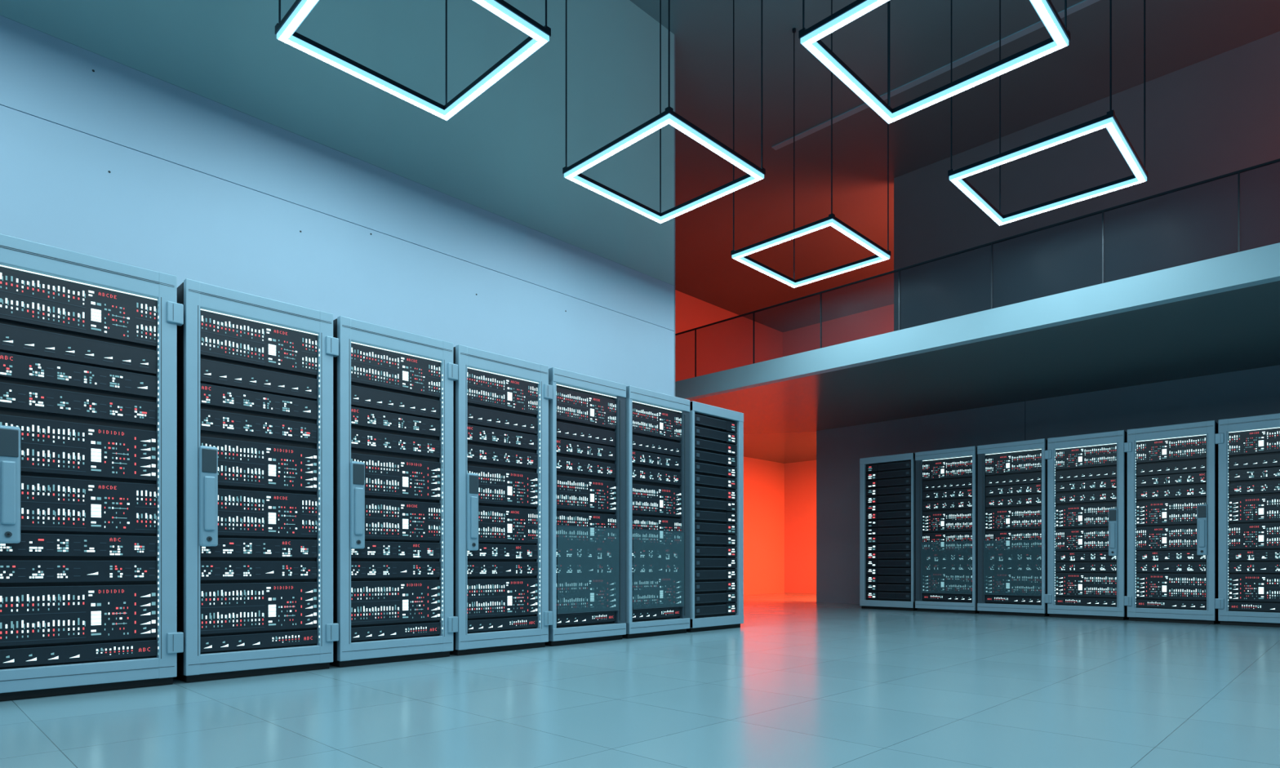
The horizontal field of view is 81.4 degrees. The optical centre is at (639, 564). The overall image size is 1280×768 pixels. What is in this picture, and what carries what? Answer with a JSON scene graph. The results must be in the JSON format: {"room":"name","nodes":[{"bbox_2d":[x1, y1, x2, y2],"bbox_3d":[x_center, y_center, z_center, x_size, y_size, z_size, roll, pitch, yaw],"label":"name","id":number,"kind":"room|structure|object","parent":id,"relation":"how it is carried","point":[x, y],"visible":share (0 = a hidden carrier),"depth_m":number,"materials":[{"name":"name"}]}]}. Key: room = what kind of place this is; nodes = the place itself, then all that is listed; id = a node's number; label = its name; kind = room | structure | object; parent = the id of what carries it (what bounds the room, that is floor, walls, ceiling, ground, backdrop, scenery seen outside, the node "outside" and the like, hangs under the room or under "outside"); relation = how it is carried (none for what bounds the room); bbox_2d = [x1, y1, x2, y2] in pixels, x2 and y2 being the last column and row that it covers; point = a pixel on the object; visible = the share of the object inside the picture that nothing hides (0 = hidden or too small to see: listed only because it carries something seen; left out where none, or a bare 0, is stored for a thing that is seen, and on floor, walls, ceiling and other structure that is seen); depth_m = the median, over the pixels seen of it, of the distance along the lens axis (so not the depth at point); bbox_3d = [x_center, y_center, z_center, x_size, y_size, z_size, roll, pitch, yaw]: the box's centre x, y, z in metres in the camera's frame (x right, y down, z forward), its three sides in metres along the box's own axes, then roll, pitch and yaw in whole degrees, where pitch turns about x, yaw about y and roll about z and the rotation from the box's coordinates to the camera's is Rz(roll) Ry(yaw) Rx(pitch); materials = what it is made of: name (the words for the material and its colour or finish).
{"room":"server room","nodes":[
{"label":"server room","id":0,"kind":"room"},
{"bbox_2d":[0,0,675,396],"bbox_3d":[-3.275,-2.630,4.731,0.301,6.500,10.180,0,0,44],"label":"wall","id":1,"kind":"structure","parent":0,"point":[184,140],"depth_m":5.72,"materials":[{"name":"grey"}]},
{"bbox_2d":[0,592,1279,767],"bbox_3d":[2.195,0.720,6.388,15.800,0.200,20.200,0,0,44],"label":"floor","id":2,"kind":"structure","parent":0,"point":[802,682],"depth_m":3.30,"materials":[{"name":"tile"}]},
{"bbox_2d":[0,233,183,701],"bbox_3d":[-2.994,-0.434,3.908,1.034,2.108,0.798,0,0,44],"label":"rack","id":3,"kind":"object","parent":2,"relation":"on","point":[88,344],"visible":1,"depth_m":3.58,"materials":[{"name":"black"}]},
{"bbox_2d":[173,278,338,682],"bbox_3d":[-2.426,-0.434,4.488,1.034,2.108,0.798,0,0,44],"label":"rack","id":4,"kind":"object","parent":2,"relation":"on","point":[255,373],"visible":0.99,"depth_m":4.12,"materials":[{"name":"black"}]},
{"bbox_2d":[329,315,457,667],"bbox_3d":[-1.858,-0.434,5.068,1.034,2.108,0.798,0,0,44],"label":"rack","id":5,"kind":"object","parent":2,"relation":"on","point":[393,388],"visible":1,"depth_m":4.71,"materials":[{"name":"black"}]},
{"bbox_2d":[449,344,552,655],"bbox_3d":[-1.290,-0.434,5.648,1.034,2.108,0.798,0,0,44],"label":"rack","id":6,"kind":"object","parent":2,"relation":"on","point":[500,402],"visible":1,"depth_m":5.29,"materials":[{"name":"black"}]},
{"bbox_2d":[545,367,626,646],"bbox_3d":[-0.741,-0.434,6.229,1.006,2.108,0.772,0,0,44],"label":"rack","id":7,"kind":"object","parent":2,"relation":"on","point":[587,413],"visible":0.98,"depth_m":5.87,"materials":[{"name":"black"}]},
{"bbox_2d":[622,385,689,638],"bbox_3d":[-0.173,-0.434,6.809,1.006,2.108,0.772,0,0,44],"label":"rack","id":8,"kind":"object","parent":2,"relation":"on","point":[657,424],"visible":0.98,"depth_m":6.45,"materials":[{"name":"black"}]},
{"bbox_2d":[686,400,743,632],"bbox_3d":[0.394,-0.434,7.391,1.003,2.108,0.772,0,0,44],"label":"rack","id":9,"kind":"object","parent":2,"relation":"on","point":[716,434],"visible":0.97,"depth_m":7.03,"materials":[{"name":"black metal"}]},
{"bbox_2d":[859,453,916,610],"bbox_3d":[3.709,-0.434,10.528,0.772,2.108,1.003,0,0,44],"label":"rack","id":10,"kind":"object","parent":2,"relation":"on","point":[886,482],"visible":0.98,"depth_m":10.18,"materials":[{"name":"black metal"}]},
{"bbox_2d":[915,445,978,613],"bbox_3d":[4.280,-0.434,9.968,0.772,2.108,1.006,0,0,44],"label":"rack","id":11,"kind":"object","parent":2,"relation":"on","point":[946,479],"visible":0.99,"depth_m":9.61,"materials":[{"name":"black metal"}]},
{"bbox_2d":[977,438,1048,617],"bbox_3d":[4.852,-0.434,9.408,0.772,2.108,1.006,0,0,44],"label":"rack","id":12,"kind":"object","parent":2,"relation":"on","point":[1012,477],"visible":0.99,"depth_m":9.05,"materials":[{"name":"black metal"}]},
{"bbox_2d":[1044,430,1128,620],"bbox_3d":[5.404,-0.434,8.848,0.798,2.108,1.034,0,0,44],"label":"rack","id":13,"kind":"object","parent":2,"relation":"on","point":[1087,473],"visible":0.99,"depth_m":8.50,"materials":[{"name":"black metal"}]},
{"bbox_2d":[1124,420,1219,624],"bbox_3d":[5.976,-0.434,8.288,0.798,2.108,1.034,0,0,44],"label":"rack","id":14,"kind":"object","parent":2,"relation":"on","point":[1172,470],"visible":1,"depth_m":7.93,"materials":[{"name":"black metal"}]},
{"bbox_2d":[1214,413,1279,627],"bbox_3d":[6.548,-0.434,7.728,0.798,2.108,1.034,0,0,44],"label":"rack","id":15,"kind":"object","parent":2,"relation":"on","point":[1249,446],"visible":1,"depth_m":7.49,"materials":[{"name":"black metal"}]},
{"bbox_2d":[675,289,782,382],"bbox_3d":[0.104,-2.630,15.403,0.200,6.500,9.840,0,0,44],"label":"wall","id":16,"kind":"structure","parent":0,"point":[727,344],"depth_m":16.88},
{"bbox_2d":[743,456,784,595],"bbox_3d":[0.407,-0.790,13.567,0.200,2.820,7.640,0,0,44],"label":"wall","id":17,"kind":"structure","parent":0,"point":[763,480],"depth_m":15.67,"materials":[{"name":"red paint"}]},
{"bbox_2d":[784,460,816,594],"bbox_3d":[8.187,-0.790,11.437,14.300,2.820,0.200,0,0,44],"label":"wall","id":18,"kind":"structure","parent":0,"point":[800,477],"depth_m":15.93,"materials":[{"name":"red paint"}]},
{"bbox_2d":[782,303,893,356],"bbox_3d":[9.190,-4.165,13.534,15.800,3.430,0.200,0,0,44],"label":"wall","id":19,"kind":"structure","parent":0,"point":[879,321],"depth_m":17.72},
{"bbox_2d":[629,0,1279,332],"bbox_3d":[2.195,-5.980,6.388,15.800,0.200,20.200,0,0,44],"label":"ceiling","id":20,"kind":"structure","parent":0,"point":[1180,34],"depth_m":9.38,"materials":[{"name":"paint"}]},
{"bbox_2d":[275,0,551,120],"bbox_3d":[-1.316,-4.460,4.316,1.130,2.839,1.130,0,0,44],"label":"pendant lamp","id":21,"kind":"object","parent":20,"relation":"hanging from","point":[539,35],"visible":1,"depth_m":4.48,"materials":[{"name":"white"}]},
{"bbox_2d":[562,0,765,223],"bbox_3d":[0.191,-4.460,5.855,1.130,2.839,1.130,0,0,44],"label":"pendant lamp","id":22,"kind":"object","parent":20,"relation":"hanging from","point":[755,174],"visible":1,"depth_m":5.83,"materials":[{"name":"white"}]},
{"bbox_2d":[730,0,890,288],"bbox_3d":[1.701,-4.460,7.398,1.130,2.839,1.130,0,0,44],"label":"pendant lamp","id":23,"kind":"object","parent":20,"relation":"hanging from","point":[882,255],"visible":0.97,"depth_m":7.31,"materials":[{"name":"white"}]},
{"bbox_2d":[798,0,1070,124],"bbox_3d":[1.726,-4.460,4.353,1.130,2.839,1.130,0,0,44],"label":"pendant lamp","id":24,"kind":"object","parent":20,"relation":"hanging from","point":[810,37],"visible":1,"depth_m":4.49,"materials":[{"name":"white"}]},
{"bbox_2d":[771,0,1100,150],"bbox_3d":[3.461,-5.874,8.968,4.400,0.012,0.100,0,0,44],"label":"trim","id":25,"kind":"structure","parent":20,"relation":"attached to","point":[1085,3],"depth_m":8.82,"materials":[{"name":"metal"}]},
{"bbox_2d":[947,0,1148,225],"bbox_3d":[3.236,-4.460,5.895,1.130,2.839,1.130,0,0,44],"label":"pendant lamp","id":26,"kind":"object","parent":20,"relation":"hanging from","point":[1109,121],"visible":0.98,"depth_m":5.83,"materials":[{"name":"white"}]},
{"bbox_2d":[816,31,1279,604],"bbox_3d":[7.088,-2.630,8.314,11.500,6.500,0.201,0,0,44],"label":"wall","id":27,"kind":"structure","parent":0,"point":[1219,115],"depth_m":9.53,"materials":[{"name":"paint"}]},
{"bbox_2d":[675,242,1279,463],"bbox_3d":[6.208,-2.328,10.345,15.600,0.255,8.530,0,0,44],"label":"mezzanine slab","id":28,"kind":"object","parent":27,"relation":"attached to","point":[1220,314],"visible":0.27,"depth_m":8.01,"materials":[{"name":"paint"}]},
{"bbox_2d":[675,158,1279,377],"bbox_3d":[3.588,-2.775,7.019,16.309,0.680,0.024,0,0,44],"label":"glass railing","id":29,"kind":"object","parent":28,"relation":"on","point":[1237,172],"visible":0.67,"depth_m":7.12,"materials":[{"name":"teal"}]}
]}

